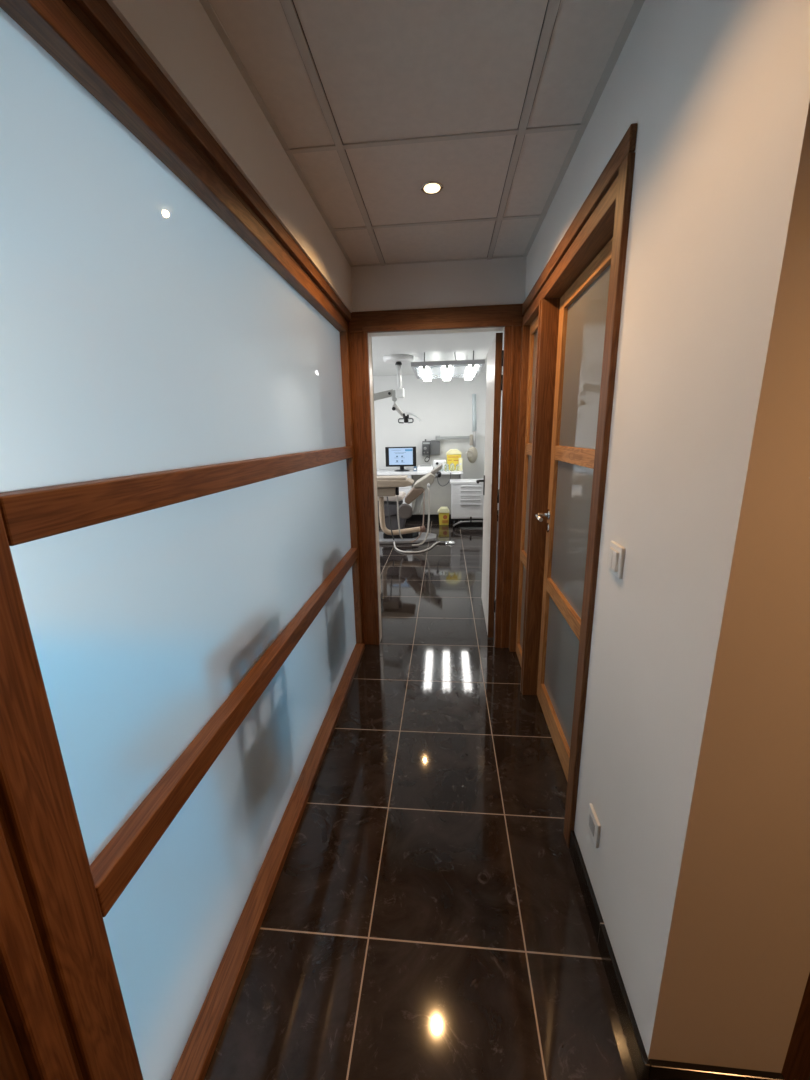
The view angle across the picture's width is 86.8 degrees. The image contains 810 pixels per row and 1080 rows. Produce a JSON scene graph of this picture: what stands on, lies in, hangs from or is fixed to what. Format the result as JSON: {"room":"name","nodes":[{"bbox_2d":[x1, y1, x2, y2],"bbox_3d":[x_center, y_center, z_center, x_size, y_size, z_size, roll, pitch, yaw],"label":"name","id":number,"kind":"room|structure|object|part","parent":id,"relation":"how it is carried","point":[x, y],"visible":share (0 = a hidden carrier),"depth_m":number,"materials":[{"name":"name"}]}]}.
{"room":"dental clinic","nodes":[
{"label":"dental clinic","id":0,"kind":"room"},
{"bbox_2d":[0,995,29,1079],"bbox_3d":[-0.714,0.495,-1.038,0.055,2.420,3.085,0,14,5],"label":"wall","id":1,"kind":"structure","parent":0,"point":[12,1066],"depth_m":0.58,"materials":[{"name":"brown wood"}]},
{"bbox_2d":[106,0,380,594],"bbox_3d":[-0.423,-0.255,1.974,0.132,2.420,3.120,0,14,5],"label":"wall","id":2,"kind":"structure","parent":0,"point":[179,36],"depth_m":1.08,"materials":[{"name":"paint"}]},
{"bbox_2d":[0,0,364,1079],"bbox_3d":[-0.438,-0.016,1.629,0.078,2.121,2.362,0,14,5],"label":"frosted glass partition","id":3,"kind":"structure","parent":2,"relation":"in","point":[182,646],"depth_m":0.87,"materials":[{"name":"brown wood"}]},
{"bbox_3d":[-0.552,0.264,0.508,0.060,2.121,0.041,0,14,5],"label":"post casing","id":4,"kind":"part","parent":3,"relation":"part of","materials":[{"name":"brown wood"}]},
{"bbox_3d":[-0.544,0.274,0.588,0.060,2.062,0.082,0,14,5],"label":"post","id":5,"kind":"part","parent":3,"relation":"part of","materials":[{"name":"brown wood"}]},
{"bbox_3d":[-0.474,-0.629,1.515,0.008,0.648,2.156,0,14,5],"label":"pane","id":6,"kind":"part","parent":3,"relation":"part of","materials":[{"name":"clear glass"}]},
{"bbox_3d":[-0.463,-0.970,1.429,0.062,0.054,2.155,0,14,5],"label":"rail","id":7,"kind":"part","parent":3,"relation":"part of","materials":[{"name":"brown wood"}]},
{"bbox_3d":[-0.449,-0.283,1.599,0.060,0.066,2.155,0,14,5],"label":"rail","id":8,"kind":"part","parent":3,"relation":"part of","materials":[{"name":"brown wood"}]},
{"bbox_3d":[-0.459,0.030,1.678,0.008,0.578,2.156,0,14,5],"label":"pane","id":9,"kind":"part","parent":3,"relation":"part of","materials":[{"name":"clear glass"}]},
{"bbox_3d":[-0.435,0.342,1.754,0.060,0.066,2.155,0,14,5],"label":"rail","id":10,"kind":"part","parent":3,"relation":"part of","materials":[{"name":"brown wood"}]},
{"bbox_3d":[-0.445,0.672,1.837,0.008,0.614,2.156,0,14,5],"label":"pane","id":11,"kind":"part","parent":3,"relation":"part of","materials":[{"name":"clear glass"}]},
{"bbox_3d":[-0.412,0.988,1.912,0.078,0.036,2.155,0,14,5],"label":"rail","id":12,"kind":"part","parent":3,"relation":"part of","materials":[{"name":"brown wood"}]},
{"bbox_2d":[280,0,584,265],"bbox_3d":[-0.069,-0.907,-0.225,0.975,0.007,5.450,0,14,5],"label":"ceiling grid","id":13,"kind":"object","parent":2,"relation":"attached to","point":[287,5],"depth_m":1.39,"materials":[{"name":"grey metal"}]},
{"bbox_2d":[208,0,633,264],"bbox_3d":[-0.067,-0.924,-0.229,1.010,0.030,5.450,0,14,5],"label":"ceiling","id":14,"kind":"structure","parent":0,"point":[387,69],"depth_m":1.23,"materials":[{"name":"tile"}]},
{"bbox_2d":[421,181,442,193],"bbox_3d":[0.106,-1.382,1.685,0.090,0.008,0.090,0,14,5],"label":"recessed light","id":15,"kind":"object","parent":14,"relation":"in","point":[432,187],"visible":1,"depth_m":1.68,"materials":[{"name":"silver metal"}]},
{"bbox_3d":[0.106,-1.381,1.685,0.068,0.008,0.068,0,14,5],"label":"bulb","id":16,"kind":"part","parent":15,"relation":"part of","materials":[{"name":"white"}]},
{"bbox_2d":[373,372,502,505],"bbox_3d":[-0.202,-1.614,7.451,3.850,2.420,0.100,0,14,5],"label":"wall","id":17,"kind":"structure","parent":0,"point":[443,408],"depth_m":7.23,"materials":[{"name":"white paint"}]},
{"bbox_2d":[422,439,439,461],"bbox_3d":[0.448,-1.526,7.310,0.300,0.381,0.097,0,14,5],"label":"wall control panel","id":18,"kind":"object","parent":17,"relation":"attached to","point":[432,447],"visible":1,"depth_m":7.28,"materials":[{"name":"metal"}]},
{"bbox_3d":[0.522,-1.579,7.309,0.153,0.240,0.060,0,14,5],"label":"plate","id":19,"kind":"part","parent":18,"relation":"part of","materials":[{"name":"grey plastic"}]},
{"bbox_2d":[436,394,477,462],"bbox_3d":[0.835,-1.812,7.025,0.719,1.096,0.374,2,14,12],"label":"xray arm","id":20,"kind":"object","parent":17,"relation":"attached to","point":[472,454],"visible":1,"depth_m":7.01},
{"bbox_3d":[0.843,-1.713,7.178,0.660,0.050,0.050,0,14,5],"label":"wall rail","id":21,"kind":"part","parent":20,"relation":"part of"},
{"bbox_3d":[1.143,-1.661,7.064,0.060,0.260,0.058,0,14,5],"label":"arm","id":22,"kind":"part","parent":20,"relation":"part of","materials":[{"name":"grey plastic"}]},
{"bbox_2d":[372,331,503,375],"bbox_3d":[-0.443,-2.197,4.870,3.850,0.050,4.850,0,14,5],"label":"ceiling","id":23,"kind":"structure","parent":0,"point":[436,347],"depth_m":4.92,"materials":[{"name":"white paint"}]},
{"bbox_2d":[374,354,419,423],"bbox_3d":[-0.247,-1.914,5.517,0.885,0.817,0.390,0,14,5],"label":"lamp","id":24,"kind":"object","parent":23,"relation":"hanging from","point":[398,360],"visible":0.95,"depth_m":5.45,"materials":[{"name":"plastic"}]},
{"bbox_3d":[-0.417,-1.844,5.551,0.540,0.188,0.066,0,14,5],"label":"balance arm","id":25,"kind":"part","parent":24,"relation":"part of"},
{"bbox_3d":[-0.073,-1.660,5.524,0.189,0.193,0.059,4,15,20],"label":"arm","id":26,"kind":"part","parent":24,"relation":"part of"},
{"bbox_2d":[411,350,484,380],"bbox_3d":[0.564,-2.291,5.694,0.880,0.206,1.230,0,14,5],"label":"ceiling lamp","id":27,"kind":"object","parent":23,"relation":"hanging from","point":[459,366],"visible":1,"depth_m":5.27,"materials":[{"name":"white"}]},
{"bbox_2d":[415,367,422,378],"bbox_3d":[0.192,-2.232,5.744,0.050,0.016,1.130,0,14,5],"label":"diffuser","id":28,"kind":"object","parent":27,"relation":"attached to","point":[418,373],"depth_m":5.67,"materials":[{"name":"white plastic"}]},
{"bbox_2d":[430,366,441,378],"bbox_3d":[0.421,-2.232,5.722,0.140,0.016,1.130,0,14,5],"label":"diffuser","id":29,"kind":"object","parent":27,"relation":"attached to","point":[436,371],"depth_m":5.63,"materials":[{"name":"white plastic"}]},
{"bbox_3d":[0.564,-2.260,5.702,0.880,0.050,1.230,0,14,5],"label":"frame","id":30,"kind":"part","parent":27,"relation":"part of","materials":[{"name":"white metal"}]},
{"bbox_2d":[452,365,466,377],"bbox_3d":[0.717,-2.231,5.695,0.165,0.016,1.130,0,14,5],"label":"diffuser","id":31,"kind":"object","parent":27,"relation":"attached to","point":[458,370],"depth_m":5.58,"materials":[{"name":"white plastic"}]},
{"bbox_2d":[473,364,480,377],"bbox_3d":[0.951,-2.231,5.673,0.025,0.016,1.130,0,14,5],"label":"diffuser","id":32,"kind":"object","parent":27,"relation":"attached to","point":[478,368],"depth_m":5.56,"materials":[{"name":"white plastic"}]},
{"bbox_2d":[351,257,526,311],"bbox_3d":[-0.612,-0.459,2.815,7.700,2.420,0.110,0,14,5],"label":"wall","id":33,"kind":"structure","parent":0,"point":[498,281],"depth_m":2.44,"materials":[{"name":"paint"}]},
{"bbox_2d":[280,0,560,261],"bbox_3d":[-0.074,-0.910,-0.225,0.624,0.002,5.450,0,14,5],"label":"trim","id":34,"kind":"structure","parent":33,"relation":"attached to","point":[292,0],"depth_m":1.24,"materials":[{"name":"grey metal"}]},
{"bbox_2d":[348,304,523,647],"bbox_3d":[0.199,-0.312,2.763,1.013,2.124,0.134,0,14,5],"label":"trim","id":35,"kind":"structure","parent":33,"relation":"attached to","point":[508,318],"depth_m":2.61,"materials":[{"name":"brown wood"}]},
{"bbox_2d":[476,333,503,637],"bbox_3d":[0.602,-0.365,3.175,0.110,1.997,0.771,0,14,5],"label":"door","id":36,"kind":"structure","parent":33,"relation":"in","point":[494,378],"depth_m":2.92,"materials":[{"name":"white wood"}]},
{"bbox_3d":[0.643,-0.446,3.485,0.009,0.160,0.035,0,14,5],"label":"handle","id":37,"kind":"part","parent":36,"relation":"part of","materials":[{"name":"plastic"}]},
{"bbox_2d":[498,410,501,513],"bbox_3d":[1.448,-1.035,4.962,0.100,2.420,4.690,0,14,5],"label":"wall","id":38,"kind":"structure","parent":0,"point":[501,410],"depth_m":7.22,"materials":[{"name":"white paint"}]},
{"bbox_2d":[204,516,809,1079],"bbox_3d":[0.333,0.814,2.728,5.800,0.050,10.400,0,14,5],"label":"floor","id":39,"kind":"structure","parent":0,"point":[426,917],"depth_m":1.38,"materials":[{"name":"tile"}]},
{"bbox_2d":[377,475,429,545],"bbox_3d":[-0.190,-0.355,5.420,1.014,0.893,0.352,0,14,5],"label":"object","id":40,"kind":"object","parent":39,"relation":"on","point":[386,485],"visible":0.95,"depth_m":5.34,"materials":[{"name":"plastic"}]},
{"bbox_2d":[377,475,413,487],"bbox_3d":[-0.300,-0.723,5.322,0.812,0.127,0.320,0,14,5],"label":"tray","id":41,"kind":"object","parent":40,"relation":"on","point":[397,481],"depth_m":5.16,"materials":[{"name":"beige plastic"}]},
{"bbox_3d":[-0.065,-0.309,5.447,0.522,0.498,0.074,-3,14,-6],"label":"bent arm","id":42,"kind":"part","parent":40,"relation":"part of"},
{"bbox_2d":[378,464,441,543],"bbox_3d":[-0.354,-0.515,5.928,1.734,1.024,0.659,0,14,5],"label":"dental chair","id":43,"kind":"object","parent":39,"relation":"on","point":[405,510],"visible":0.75,"depth_m":5.79,"materials":[{"name":"beige leather"}]},
{"bbox_3d":[-0.608,-0.634,6.015,1.211,0.133,0.480,0,14,5],"label":"seat","id":44,"kind":"part","parent":43,"relation":"part of","materials":[{"name":"beige leather"}]},
{"bbox_3d":[-0.014,-0.032,5.986,0.900,0.045,0.598,0,14,5],"label":"plate","id":45,"kind":"part","parent":43,"relation":"part of","materials":[{"name":"grey metal"}]},
{"bbox_3d":[0.147,-0.638,5.938,0.266,0.216,0.490,0,14,5],"label":"backrest","id":46,"kind":"part","parent":43,"relation":"part of","materials":[{"name":"beige fabric"}]},
{"bbox_2d":[377,469,462,520],"bbox_3d":[-0.238,-0.754,7.288,2.410,0.832,0.625,0,14,5],"label":"desk","id":47,"kind":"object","parent":39,"relation":"on","point":[440,496],"depth_m":7.04,"materials":[{"name":"white paint"}]},
{"bbox_2d":[377,475,412,513],"bbox_3d":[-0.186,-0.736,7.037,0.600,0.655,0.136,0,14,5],"label":"drawer pedestal","id":48,"kind":"object","parent":47,"relation":"attached to","point":[406,489],"visible":0.11,"depth_m":6.94,"materials":[{"name":"white paint"}]},
{"bbox_3d":[-0.190,-0.723,6.992,0.580,0.190,0.013,0,14,5],"label":"drawer","id":49,"kind":"part","parent":48,"relation":"part of","materials":[{"name":"white paint"}]},
{"bbox_3d":[-0.195,-0.926,6.942,0.580,0.190,0.013,0,14,5],"label":"drawer","id":50,"kind":"part","parent":48,"relation":"part of","materials":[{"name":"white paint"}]},
{"bbox_2d":[385,447,415,471],"bbox_3d":[-0.069,-1.345,7.110,0.471,0.393,0.260,7,16,31],"label":"computer monitor","id":51,"kind":"object","parent":47,"relation":"on","point":[400,457],"visible":1,"depth_m":7.08,"materials":[{"name":"black plastic"}]},
{"bbox_2d":[418,465,432,470],"bbox_3d":[0.337,-1.189,7.066,0.245,0.093,0.250,0,14,5],"label":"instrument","id":52,"kind":"object","parent":47,"relation":"on","point":[420,467],"visible":0.92,"depth_m":6.98,"materials":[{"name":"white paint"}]},
{"bbox_3d":[-0.288,-0.753,7.125,2.340,0.670,0.020,0,14,5],"label":"panel","id":53,"kind":"part","parent":47,"relation":"part of","materials":[{"name":"white laminate"}]},
{"bbox_2d":[433,459,445,469],"bbox_3d":[0.581,-1.260,7.177,0.220,0.168,0.238,0,14,5],"label":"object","id":54,"kind":"object","parent":47,"relation":"on","point":[436,462],"visible":0.66,"depth_m":7.08,"materials":[{"name":"white paint"}]},
{"bbox_2d":[444,463,448,470],"bbox_3d":[0.671,-1.177,6.909,0.072,0.131,0.071,0,14,5],"label":"glass jar","id":55,"kind":"object","parent":47,"relation":"on","point":[446,466],"visible":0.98,"depth_m":6.88,"materials":[{"name":"white"}]},
{"bbox_2d":[446,449,461,469],"bbox_3d":[0.814,-1.343,7.149,0.257,0.333,0.240,0,14,5],"label":"bin","id":56,"kind":"object","parent":47,"relation":"on","point":[453,455],"visible":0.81,"depth_m":7.04,"materials":[{"name":"yellow plastic"}]},
{"bbox_2d":[447,454,460,469],"bbox_3d":[0.815,-1.305,7.158,0.239,0.253,0.210,0,14,5],"label":"tub","id":57,"kind":"object","parent":56,"relation":"in","point":[451,458],"depth_m":7.05,"materials":[{"name":"yellow plastic"}]},
{"bbox_3d":[0.811,-1.467,7.118,0.257,0.079,0.240,0,14,5],"label":"lid","id":58,"kind":"part","parent":56,"relation":"part of","materials":[{"name":"yellow plastic"}]},
{"bbox_2d":[459,458,462,470],"bbox_3d":[0.902,-1.231,6.966,0.060,0.198,0.122,0,14,5],"label":"glove box","id":59,"kind":"object","parent":47,"relation":"on","point":[460,459],"visible":0.94,"depth_m":6.91,"materials":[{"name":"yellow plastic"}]},
{"bbox_2d":[393,540,455,552],"bbox_3d":[0.284,0.075,5.515,0.831,0.052,0.468,-3,14,-8],"label":"foot pedal","id":60,"kind":"object","parent":39,"relation":"on","point":[448,542],"visible":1,"depth_m":5.58,"materials":[{"name":"silver metal"}]},
{"bbox_2d":[438,507,448,524],"bbox_3d":[0.621,-0.389,6.903,0.189,0.270,0.200,0,14,5],"label":"waste bin","id":61,"kind":"object","parent":39,"relation":"on","point":[443,512],"visible":1,"depth_m":6.83,"materials":[{"name":"yellow plastic"}]},
{"bbox_3d":[0.618,-0.486,6.879,0.189,0.069,0.200,0,14,5],"label":"lid","id":62,"kind":"part","parent":61,"relation":"part of","materials":[{"name":"yellow plastic"}]},
{"bbox_2d":[439,513,448,524],"bbox_3d":[0.629,-0.355,6.910,0.167,0.200,0.160,0,14,5],"label":"tub","id":63,"kind":"object","parent":61,"relation":"in","point":[443,517],"depth_m":6.83,"materials":[{"name":"yellow plastic"}]},
{"bbox_2d":[450,479,483,528],"bbox_3d":[1.008,-0.566,6.657,0.620,0.715,0.439,0,14,5],"label":"trolley","id":64,"kind":"object","parent":39,"relation":"on","point":[467,497],"visible":0.71,"depth_m":6.50,"materials":[{"name":"white metal"}]},
{"bbox_3d":[0.990,-0.729,6.460,0.560,0.066,0.014,0,14,5],"label":"drawer","id":65,"kind":"part","parent":64,"relation":"part of","materials":[{"name":"white paint"}]},
{"bbox_3d":[0.989,-0.796,6.444,0.560,0.065,0.014,0,14,5],"label":"drawer","id":66,"kind":"part","parent":64,"relation":"part of","materials":[{"name":"white paint"}]},
{"bbox_3d":[0.996,-0.452,6.529,0.560,0.226,0.014,0,14,5],"label":"drawer","id":67,"kind":"part","parent":64,"relation":"part of","materials":[{"name":"white paint"}]},
{"bbox_3d":[0.993,-0.596,6.493,0.560,0.063,0.014,0,14,5],"label":"drawer","id":68,"kind":"part","parent":64,"relation":"part of","materials":[{"name":"white paint"}]},
{"bbox_3d":[0.992,-0.662,6.477,0.560,0.064,0.014,0,14,5],"label":"drawer","id":69,"kind":"part","parent":64,"relation":"part of","materials":[{"name":"white paint"}]},
{"bbox_3d":[1.025,-0.237,6.571,0.480,0.078,0.020,0,14,5],"label":"kick plate","id":70,"kind":"part","parent":64,"relation":"part of","materials":[{"name":"black plastic"}]},
{"bbox_3d":[0.993,-0.529,6.487,0.300,0.035,0.031,0,14,5],"label":"handle","id":71,"kind":"part","parent":64,"relation":"part of","materials":[{"name":"white paint"}]},
{"bbox_3d":[0.991,-0.594,6.471,0.300,0.035,0.031,0,14,5],"label":"handle","id":72,"kind":"part","parent":64,"relation":"part of","materials":[{"name":"white paint"}]},
{"bbox_3d":[0.990,-0.660,6.454,0.300,0.035,0.031,0,14,5],"label":"handle","id":73,"kind":"part","parent":64,"relation":"part of","materials":[{"name":"white paint"}]},
{"bbox_3d":[0.988,-0.728,6.438,0.300,0.035,0.031,0,14,5],"label":"handle","id":74,"kind":"part","parent":64,"relation":"part of","materials":[{"name":"white paint"}]},
{"bbox_3d":[0.987,-0.795,6.421,0.300,0.035,0.031,0,14,5],"label":"handle","id":75,"kind":"part","parent":64,"relation":"part of","materials":[{"name":"white paint"}]},
{"bbox_2d":[525,0,809,1064],"bbox_3d":[0.669,-0.199,1.650,0.132,2.420,2.035,0,14,5],"label":"wall","id":76,"kind":"structure","parent":0,"point":[697,650],"depth_m":0.80,"materials":[{"name":"paint"}]},
{"bbox_2d":[199,0,644,266],"bbox_3d":[0.074,-1.282,1.273,0.986,0.004,2.350,0,14,5],"label":"trim","id":77,"kind":"structure","parent":76,"relation":"attached to","point":[637,5],"depth_m":1.28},
{"bbox_2d":[516,316,537,665],"bbox_3d":[0.717,-0.176,2.412,0.040,1.991,0.418,0,14,5],"label":"door","id":78,"kind":"structure","parent":76,"relation":"in","point":[534,326],"depth_m":2.53,"materials":[{"name":"brown wood"}]},
{"bbox_3d":[0.737,0.753,2.642,0.040,0.077,0.337,0,14,5],"label":"rail","id":79,"kind":"part","parent":78,"relation":"part of","materials":[{"name":"brown wood"}]},
{"bbox_3d":[0.732,0.441,2.564,0.008,0.565,0.337,0,14,5],"label":"pane","id":80,"kind":"part","parent":78,"relation":"part of","materials":[{"name":"grey glass"}]},
{"bbox_3d":[0.723,0.135,2.489,0.040,0.066,0.337,0,14,5],"label":"rail","id":81,"kind":"part","parent":78,"relation":"part of","materials":[{"name":"brown wood"}]},
{"bbox_3d":[0.718,-0.178,2.411,0.008,0.580,0.337,0,14,5],"label":"pane","id":82,"kind":"part","parent":78,"relation":"part of","materials":[{"name":"grey glass"}]},
{"bbox_3d":[0.710,-0.491,2.334,0.040,0.064,0.337,0,14,5],"label":"rail","id":83,"kind":"part","parent":78,"relation":"part of","materials":[{"name":"brown wood"}]},
{"bbox_3d":[0.705,-0.806,2.256,0.008,0.585,0.337,0,14,5],"label":"pane","id":84,"kind":"part","parent":78,"relation":"part of","materials":[{"name":"brown glass"}]},
{"bbox_3d":[0.696,-1.116,2.180,0.040,0.054,0.337,0,14,5],"label":"rail","id":85,"kind":"part","parent":78,"relation":"part of","materials":[{"name":"brown wood"}]},
{"bbox_2d":[509,123,637,847],"bbox_3d":[0.667,-0.118,1.950,0.113,2.119,1.455,0,14,5],"label":"trim","id":86,"kind":"structure","parent":76,"relation":"attached to","point":[604,215],"depth_m":1.50,"materials":[{"name":"brown wood"}]},
{"bbox_2d":[534,237,612,782],"bbox_3d":[0.654,-0.005,1.732,0.114,1.988,0.844,0,14,5],"label":"door","id":87,"kind":"structure","parent":76,"relation":"in","point":[583,307],"depth_m":1.80,"materials":[{"name":"brown wood"}]},
{"bbox_3d":[0.659,-0.110,2.045,0.066,0.022,0.125,0,14,5],"label":"lever","id":88,"kind":"part","parent":87,"relation":"part of","materials":[{"name":"silver metal"}]},
{"bbox_3d":[0.700,-0.124,2.092,0.010,0.052,0.052,0,14,5],"label":"handle","id":89,"kind":"part","parent":87,"relation":"part of","materials":[{"name":"silver metal"}]},
{"bbox_3d":[0.711,0.903,1.953,0.040,0.117,0.693,0,14,5],"label":"rail","id":90,"kind":"part","parent":87,"relation":"part of","materials":[{"name":"brown wood"}]},
{"bbox_3d":[0.706,0.591,1.876,0.008,0.525,0.693,0,14,5],"label":"pane","id":91,"kind":"part","parent":87,"relation":"part of","materials":[{"name":"grey glass"}]},
{"bbox_3d":[0.697,0.305,1.805,0.040,0.066,0.693,0,14,5],"label":"rail","id":92,"kind":"part","parent":87,"relation":"part of","materials":[{"name":"brown wood"}]},
{"bbox_3d":[0.692,-0.009,1.727,0.008,0.580,0.693,0,14,5],"label":"pane","id":93,"kind":"part","parent":87,"relation":"part of","materials":[{"name":"grey glass"}]},
{"bbox_3d":[0.683,-0.321,1.650,0.040,0.064,0.693,0,14,5],"label":"rail","id":94,"kind":"part","parent":87,"relation":"part of","materials":[{"name":"brown wood"}]},
{"bbox_3d":[0.679,-0.633,1.573,0.008,0.578,0.693,0,14,5],"label":"pane","id":95,"kind":"part","parent":87,"relation":"part of","materials":[{"name":"grey glass"}]},
{"bbox_3d":[0.670,-0.942,1.497,0.040,0.058,0.693,0,14,5],"label":"rail","id":96,"kind":"part","parent":87,"relation":"part of","materials":[{"name":"brown wood"}]},
{"bbox_2d":[587,803,600,847],"bbox_3d":[0.562,0.850,1.277,0.010,0.082,0.080,0,14,5],"label":"wall socket","id":97,"kind":"object","parent":76,"relation":"attached to","point":[594,826],"visible":1,"depth_m":1.26,"materials":[{"name":"white plastic"}]},
{"bbox_2d":[569,830,649,1079],"bbox_3d":[0.555,1.114,1.218,0.013,0.082,0.572,0,14,5],"label":"baseboard","id":98,"kind":"structure","parent":76,"relation":"attached to","point":[640,1061],"depth_m":1.12,"materials":[{"name":"black tile"}]},
{"bbox_2d":[608,541,624,578],"bbox_3d":[0.545,0.051,1.112,0.015,0.082,0.080,0,14,5],"label":"light switch","id":99,"kind":"object","parent":76,"relation":"attached to","point":[616,551],"visible":1,"depth_m":1.09,"materials":[{"name":"white plastic"}]},
{"bbox_2d":[712,626,809,1072],"bbox_3d":[1.843,0.033,0.604,2.400,2.420,0.115,0,14,5],"label":"wall","id":100,"kind":"structure","parent":0,"point":[771,970],"depth_m":0.83,"materials":[{"name":"paint"}]},
{"bbox_2d":[648,1059,784,1079],"bbox_3d":[0.671,1.182,0.934,0.272,0.082,0.013,0,14,5],"label":"baseboard","id":101,"kind":"structure","parent":100,"relation":"attached to","point":[659,1069],"depth_m":0.93,"materials":[{"name":"black tile"}]},
{"bbox_2d":[781,973,809,1079],"bbox_3d":[0.834,0.185,0.747,0.075,2.100,0.095,0,14,5],"label":"trim","id":102,"kind":"structure","parent":100,"relation":"attached to","point":[796,1066],"depth_m":0.92,"materials":[{"name":"brown wood"}]}
]}

